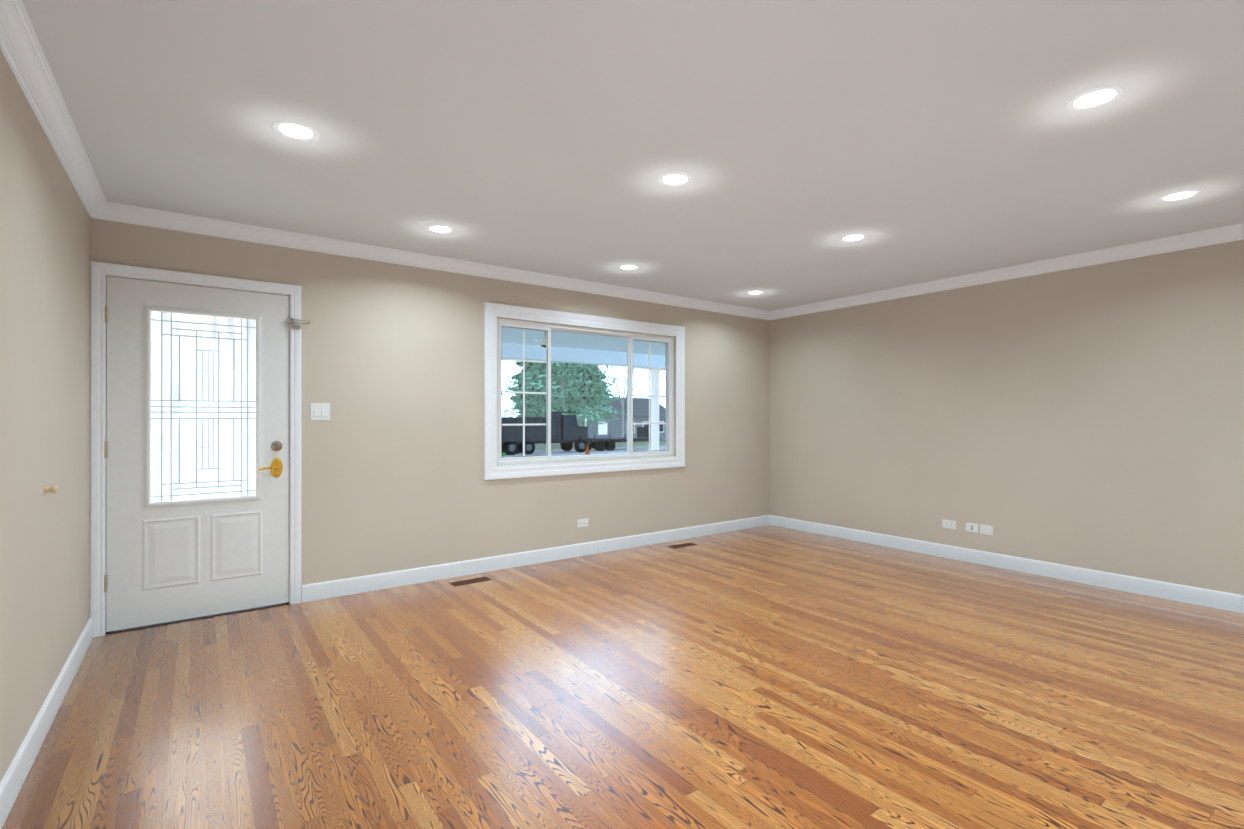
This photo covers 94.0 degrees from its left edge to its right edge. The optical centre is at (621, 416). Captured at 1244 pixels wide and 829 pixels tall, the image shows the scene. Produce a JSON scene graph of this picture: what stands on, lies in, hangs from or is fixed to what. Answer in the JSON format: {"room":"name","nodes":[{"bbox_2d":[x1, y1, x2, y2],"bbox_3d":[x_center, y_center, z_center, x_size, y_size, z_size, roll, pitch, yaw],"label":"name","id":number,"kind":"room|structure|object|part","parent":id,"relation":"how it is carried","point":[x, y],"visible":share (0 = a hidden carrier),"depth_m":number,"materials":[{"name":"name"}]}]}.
{"room":"empty living room","nodes":[
{"label":"empty living room","id":0,"kind":"room"},
{"bbox_2d":[0,49,90,782],"bbox_3d":[-0.921,0.010,0.300,0.160,2.440,7.200,0,0,-36],"label":"wall","id":1,"kind":"structure","parent":0,"point":[45,242],"depth_m":2.19,"materials":[{"name":"beige paint"}]},
{"bbox_2d":[0,618,92,828],"bbox_3d":[-0.845,1.174,0.341,0.014,0.112,7.179,0,0,-36],"label":"baseboard","id":2,"kind":"structure","parent":1,"relation":"attached to","point":[18,769],"depth_m":2.15,"materials":[{"name":"white wood"}]},
{"bbox_2d":[44,486,57,492],"bbox_3d":[-2.259,0.287,2.294,0.038,0.029,0.029,0,0,-36],"label":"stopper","id":3,"kind":"object","parent":1,"relation":"attached to","point":[53,489],"visible":1,"depth_m":2.29,"materials":[{"name":"gold wood"}]},
{"bbox_2d":[0,0,111,220],"bbox_3d":[-0.826,-1.166,0.370,0.074,0.088,7.200,0,0,-36],"label":"crown molding","id":4,"kind":"structure","parent":1,"relation":"attached to","point":[22,52],"depth_m":2.12,"materials":[{"name":"white wood"}]},
{"bbox_2d":[91,218,769,601],"bbox_3d":[-0.689,0.016,5.029,6.120,2.440,0.160,0,0,-36],"label":"wall","id":5,"kind":"structure","parent":0,"point":[393,446],"depth_m":4.40,"materials":[{"name":"beige paint"}]},
{"bbox_2d":[90,261,300,636],"bbox_3d":[-2.611,0.181,3.629,1.040,2.107,0.209,0,0,-36],"label":"door frame","id":6,"kind":"structure","parent":5,"relation":"attached to","point":[99,271],"depth_m":3.32,"materials":[{"name":"white wood"}]},
{"bbox_2d":[104,276,300,631],"bbox_3d":[-2.539,0.210,3.574,0.977,2.023,0.104,0,0,-36],"label":"door","id":7,"kind":"structure","parent":5,"relation":"in","point":[183,557],"depth_m":3.54,"materials":[{"name":"white paint"}]},
{"bbox_3d":[-2.938,0.181,3.303,0.013,1.625,0.042,0,0,-36],"label":"door hinge","id":8,"kind":"part","parent":7,"relation":"part of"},
{"bbox_3d":[-2.560,0.809,3.564,0.605,0.420,0.006,0,0,-36],"label":"panel","id":9,"kind":"part","parent":7,"relation":"part of","materials":[{"name":"white paint"}]},
{"bbox_3d":[-2.566,-0.061,3.572,0.605,1.210,0.038,0,0,-36],"label":"lite frame","id":10,"kind":"part","parent":7,"relation":"part of","materials":[{"name":"white paint"}]},
{"bbox_2d":[151,312,255,501],"bbox_3d":[-2.572,-0.061,3.581,0.525,1.130,0.003,0,0,-36],"label":"window grille","id":11,"kind":"object","parent":7,"relation":"attached to","point":[196,412],"depth_m":3.57,"materials":[{"name":"metal"}]},
{"bbox_3d":[-2.575,-0.061,3.585,0.529,1.134,0.006,0,0,-36],"label":"glass","id":12,"kind":"part","parent":7,"relation":"part of","materials":[{"name":"clear glass"}]},
{"bbox_3d":[-2.272,0.329,3.741,0.148,0.133,0.060,0,0,-36],"label":"lever handle","id":13,"kind":"part","parent":7,"relation":"part of","materials":[{"name":"gold metal"}]},
{"bbox_2d":[271,441,282,450],"bbox_3d":[-2.248,0.189,3.778,0.066,0.066,0.030,0,0,-36],"label":"deadbolt","id":14,"kind":"object","parent":7,"relation":"attached to","point":[276,445],"depth_m":3.78,"materials":[{"name":"silver metal"}]},
{"bbox_2d":[290,318,308,323],"bbox_3d":[-2.133,-0.632,3.838,0.112,0.038,0.010,0,0,-36],"label":"bar","id":15,"kind":"object","parent":7,"relation":"attached to","point":[300,320],"visible":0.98,"depth_m":3.84,"materials":[{"name":"silver metal"}]},
{"bbox_2d":[310,403,329,420],"bbox_3d":[-2.045,-0.036,3.931,0.118,0.118,0.012,0,0,-36],"label":"switch plate","id":16,"kind":"object","parent":5,"relation":"attached to","point":[320,411],"visible":1,"depth_m":3.93,"materials":[{"name":"white plastic"}]},
{"bbox_2d":[112,202,771,319],"bbox_3d":[-0.624,-1.160,4.933,5.610,0.088,0.074,0,0,-36],"label":"crown molding","id":17,"kind":"structure","parent":5,"relation":"attached to","point":[124,213],"depth_m":4.16,"materials":[{"name":"white wood"}]},
{"bbox_2d":[302,515,767,601],"bbox_3d":[-0.232,1.180,5.254,4.714,0.112,0.014,0,0,-36],"label":"baseboard","id":18,"kind":"structure","parent":5,"relation":"attached to","point":[348,586],"depth_m":4.72,"materials":[{"name":"white wood"}]},
{"bbox_2d":[577,518,587,527],"bbox_3d":[-0.350,0.946,5.174,0.116,0.072,0.007,0,0,-36],"label":"outlet","id":19,"kind":"object","parent":5,"relation":"attached to","point":[582,525],"visible":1,"depth_m":5.17,"materials":[{"name":"white plastic"}]},
{"bbox_2d":[484,302,684,479],"bbox_3d":[-0.259,-0.206,5.291,2.143,1.419,0.120,0,0,-36],"label":"window","id":20,"kind":"structure","parent":5,"relation":"in","point":[501,392],"depth_m":5.14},
{"bbox_2d":[502,329,545,455],"bbox_3d":[-0.831,-0.207,4.907,0.429,1.081,0.006,0,0,-36],"label":"window grille","id":21,"kind":"object","parent":20,"relation":"attached to","point":[524,392],"depth_m":4.90,"materials":[{"name":"white plastic"}]},
{"bbox_3d":[-0.272,-0.206,5.309,1.857,1.133,0.046,0,0,-36],"label":"window sash","id":22,"kind":"part","parent":20,"relation":"part of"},
{"bbox_2d":[633,341,666,450],"bbox_3d":[0.272,-0.206,5.714,0.449,1.081,0.006,0,0,-36],"label":"window grille","id":23,"kind":"object","parent":20,"relation":"attached to","point":[649,368],"depth_m":5.71,"materials":[{"name":"white plastic"}]},
{"bbox_2d":[2,525,1243,828],"bbox_3d":[1.484,1.292,2.058,6.120,0.120,7.520,0,0,-36],"label":"floor","id":24,"kind":"structure","parent":0,"point":[768,677],"depth_m":2.48,"materials":[{"name":"brown wood"}]},
{"bbox_2d":[450,577,490,585],"bbox_3d":[-1.137,1.233,4.353,0.290,0.004,0.105,0,0,-36],"label":"floor vent","id":25,"kind":"object","parent":24,"relation":"in","point":[469,581],"visible":1,"depth_m":4.34,"materials":[{"name":"brown metal"}]},
{"bbox_2d":[668,543,697,548],"bbox_3d":[0.584,1.235,5.574,0.290,0.004,0.105,0,0,-36],"label":"floor vent","id":26,"kind":"object","parent":24,"relation":"in","point":[682,545],"visible":1,"depth_m":5.57,"materials":[{"name":"brown metal"}]},
{"bbox_2d":[22,0,1243,310],"bbox_3d":[1.484,-1.268,2.061,6.120,0.120,7.520,0,0,-36],"label":"ceiling","id":27,"kind":"structure","parent":0,"point":[914,140],"depth_m":2.42,"materials":[{"name":"paint"}]},
{"bbox_2d":[272,120,318,140],"bbox_3d":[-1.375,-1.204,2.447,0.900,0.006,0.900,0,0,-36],"label":"recessed light","id":28,"kind":"object","parent":27,"relation":"in","point":[297,131],"visible":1,"depth_m":2.44,"materials":[{"name":"white plastic"}]},
{"bbox_2d":[426,224,453,233],"bbox_3d":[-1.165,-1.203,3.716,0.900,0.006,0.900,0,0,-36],"label":"recessed light","id":29,"kind":"object","parent":27,"relation":"in","point":[440,229],"visible":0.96,"depth_m":3.71,"materials":[{"name":"white plastic"}]},
{"bbox_2d":[618,264,638,269],"bbox_3d":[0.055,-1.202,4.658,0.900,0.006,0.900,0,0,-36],"label":"recessed light","id":30,"kind":"object","parent":27,"relation":"in","point":[628,267],"visible":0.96,"depth_m":4.66,"materials":[{"name":"white plastic"}]},
{"bbox_2d":[658,172,691,186],"bbox_3d":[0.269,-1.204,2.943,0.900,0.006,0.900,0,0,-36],"label":"recessed light","id":31,"kind":"object","parent":27,"relation":"in","point":[674,179],"visible":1,"depth_m":2.94,"materials":[{"name":"white plastic"}]},
{"bbox_2d":[746,290,763,294],"bbox_3d":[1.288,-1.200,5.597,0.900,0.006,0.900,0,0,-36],"label":"recessed light","id":32,"kind":"object","parent":27,"relation":"in","point":[756,292],"visible":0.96,"depth_m":5.59,"materials":[{"name":"white plastic"}]},
{"bbox_2d":[840,234,866,241],"bbox_3d":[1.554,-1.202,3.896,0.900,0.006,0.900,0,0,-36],"label":"recessed light","id":33,"kind":"object","parent":27,"relation":"in","point":[852,237],"visible":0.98,"depth_m":3.89,"materials":[{"name":"white plastic"}]},
{"bbox_2d":[1066,86,1123,110],"bbox_3d":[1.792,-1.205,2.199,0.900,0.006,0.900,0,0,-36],"label":"recessed light","id":34,"kind":"object","parent":27,"relation":"in","point":[1095,98],"visible":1,"depth_m":2.19,"materials":[{"name":"white plastic"}]},
{"bbox_2d":[1158,189,1200,201],"bbox_3d":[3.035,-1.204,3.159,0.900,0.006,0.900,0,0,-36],"label":"recessed light","id":35,"kind":"object","parent":27,"relation":"in","point":[1179,195],"visible":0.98,"depth_m":3.15,"materials":[{"name":"white plastic"}]},
{"bbox_2d":[769,240,1243,594],"bbox_3d":[3.889,0.014,3.819,0.160,2.440,7.200,0,0,-36],"label":"wall","id":36,"kind":"structure","parent":0,"point":[1090,417],"depth_m":4.53,"materials":[{"name":"beige paint"}]},
{"bbox_2d":[942,519,955,528],"bbox_3d":[2.866,0.939,5.076,0.007,0.072,0.116,0,0,-36],"label":"outlet","id":37,"kind":"object","parent":36,"relation":"attached to","point":[944,521],"visible":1,"depth_m":5.08,"materials":[{"name":"white plastic"}]},
{"bbox_2d":[966,523,978,532],"bbox_3d":[2.975,0.941,4.927,0.008,0.074,0.100,0,0,-36],"label":"jack","id":38,"kind":"object","parent":36,"relation":"attached to","point":[971,527],"visible":1,"depth_m":4.92,"materials":[{"name":"white plastic"}]},
{"bbox_2d":[980,524,992,535],"bbox_3d":[3.038,0.943,4.837,0.011,0.080,0.100,0,0,-36],"label":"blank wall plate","id":39,"kind":"object","parent":36,"relation":"attached to","point":[986,529],"visible":1,"depth_m":4.83,"materials":[{"name":"white plastic"}]},
{"bbox_2d":[768,515,1243,613],"bbox_3d":[3.819,1.178,3.766,0.014,0.112,7.200,0,0,-36],"label":"baseboard","id":40,"kind":"structure","parent":36,"relation":"attached to","point":[1232,602],"depth_m":4.52,"materials":[{"name":"white wood"}]},
{"bbox_2d":[772,223,1243,319],"bbox_3d":[3.795,-1.162,3.751,0.074,0.088,7.200,0,0,-36],"label":"crown molding","id":41,"kind":"structure","parent":36,"relation":"attached to","point":[1230,233],"depth_m":4.49,"materials":[{"name":"white wood"}]},
{"label":"outside","id":42,"kind":"structure","parent":0,"visible":0},
{"bbox_2d":[502,441,664,456],"bbox_3d":[-29.948,2.978,73.972,200.000,0.300,174.000,0,0,-36],"label":"ground","id":43,"kind":"structure","parent":42,"point":[538,451],"depth_m":48.40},
{"bbox_2d":[502,412,589,454],"bbox_3d":[-6.303,1.191,44.809,7.720,3.196,2.520,0,0,-36],"label":"truck","id":44,"kind":"object","parent":43,"relation":"on","point":[568,432],"depth_m":43.61,"materials":[{"name":"paint"}]},
{"bbox_2d":[502,361,624,446],"bbox_3d":[-5.504,-7.539,55.179,12.450,20.683,12.630,0,0,-36],"label":"pine tree","id":45,"kind":"object","parent":43,"relation":"on","point":[600,380],"depth_m":53.18,"materials":[{"name":"green plant"}]},
{"bbox_2d":[583,444,590,454],"bbox_3d":[-2.537,2.386,42.606,0.500,0.800,0.500,0,0,-36],"label":"cone","id":46,"kind":"object","parent":43,"relation":"on","point":[587,451],"depth_m":42.50,"materials":[{"name":"orange plastic"}]},
{"bbox_2d":[605,365,626,443],"bbox_3d":[-0.264,-3.550,61.143,6.572,12.722,5.128,0,0,-36],"label":"bare tree","id":47,"kind":"object","parent":43,"relation":"on","point":[621,401],"depth_m":60.04,"materials":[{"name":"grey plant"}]},
{"bbox_2d":[577,397,664,441],"bbox_3d":[-1.406,0.221,68.838,12.900,5.200,8.900,0,0,-36],"label":"house","id":48,"kind":"structure","parent":43,"relation":"on","point":[606,427],"depth_m":66.03,"materials":[{"name":"grey"}]},
{"bbox_2d":[586,427,660,450],"bbox_3d":[0.104,1.846,50.091,7.900,1.900,2.440,0,0,-36],"label":"trailer","id":49,"kind":"object","parent":43,"relation":"on","point":[596,442],"depth_m":48.52,"materials":[{"name":"paint"}]},
{"bbox_2d":[625,369,643,397],"bbox_3d":[1.782,-4.199,69.590,5.281,14.040,8.113,0,0,-36],"label":"bare tree","id":50,"kind":"object","parent":43,"relation":"on","point":[636,379],"depth_m":69.83,"materials":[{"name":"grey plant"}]},
{"bbox_3d":[-1.458,1.998,6.416,9.400,1.480,2.990,0,0,-36],"label":"porch","id":51,"kind":"object","parent":43,"relation":"on","visible":0},
{"bbox_2d":[650,368,660,450],"bbox_3d":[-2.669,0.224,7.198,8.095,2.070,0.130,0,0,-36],"label":"porch column","id":52,"kind":"structure","parent":51,"relation":"on","point":[654,443],"depth_m":9.52,"materials":[{"name":"white paint"}]},
{"bbox_2d":[502,327,664,368],"bbox_3d":[-1.517,-0.972,6.500,9.800,0.320,3.190,0,0,-36],"label":"porch ceiling","id":53,"kind":"structure","parent":52,"relation":"on","point":[583,343],"depth_m":8.19,"materials":[{"name":"paint"}]}
]}

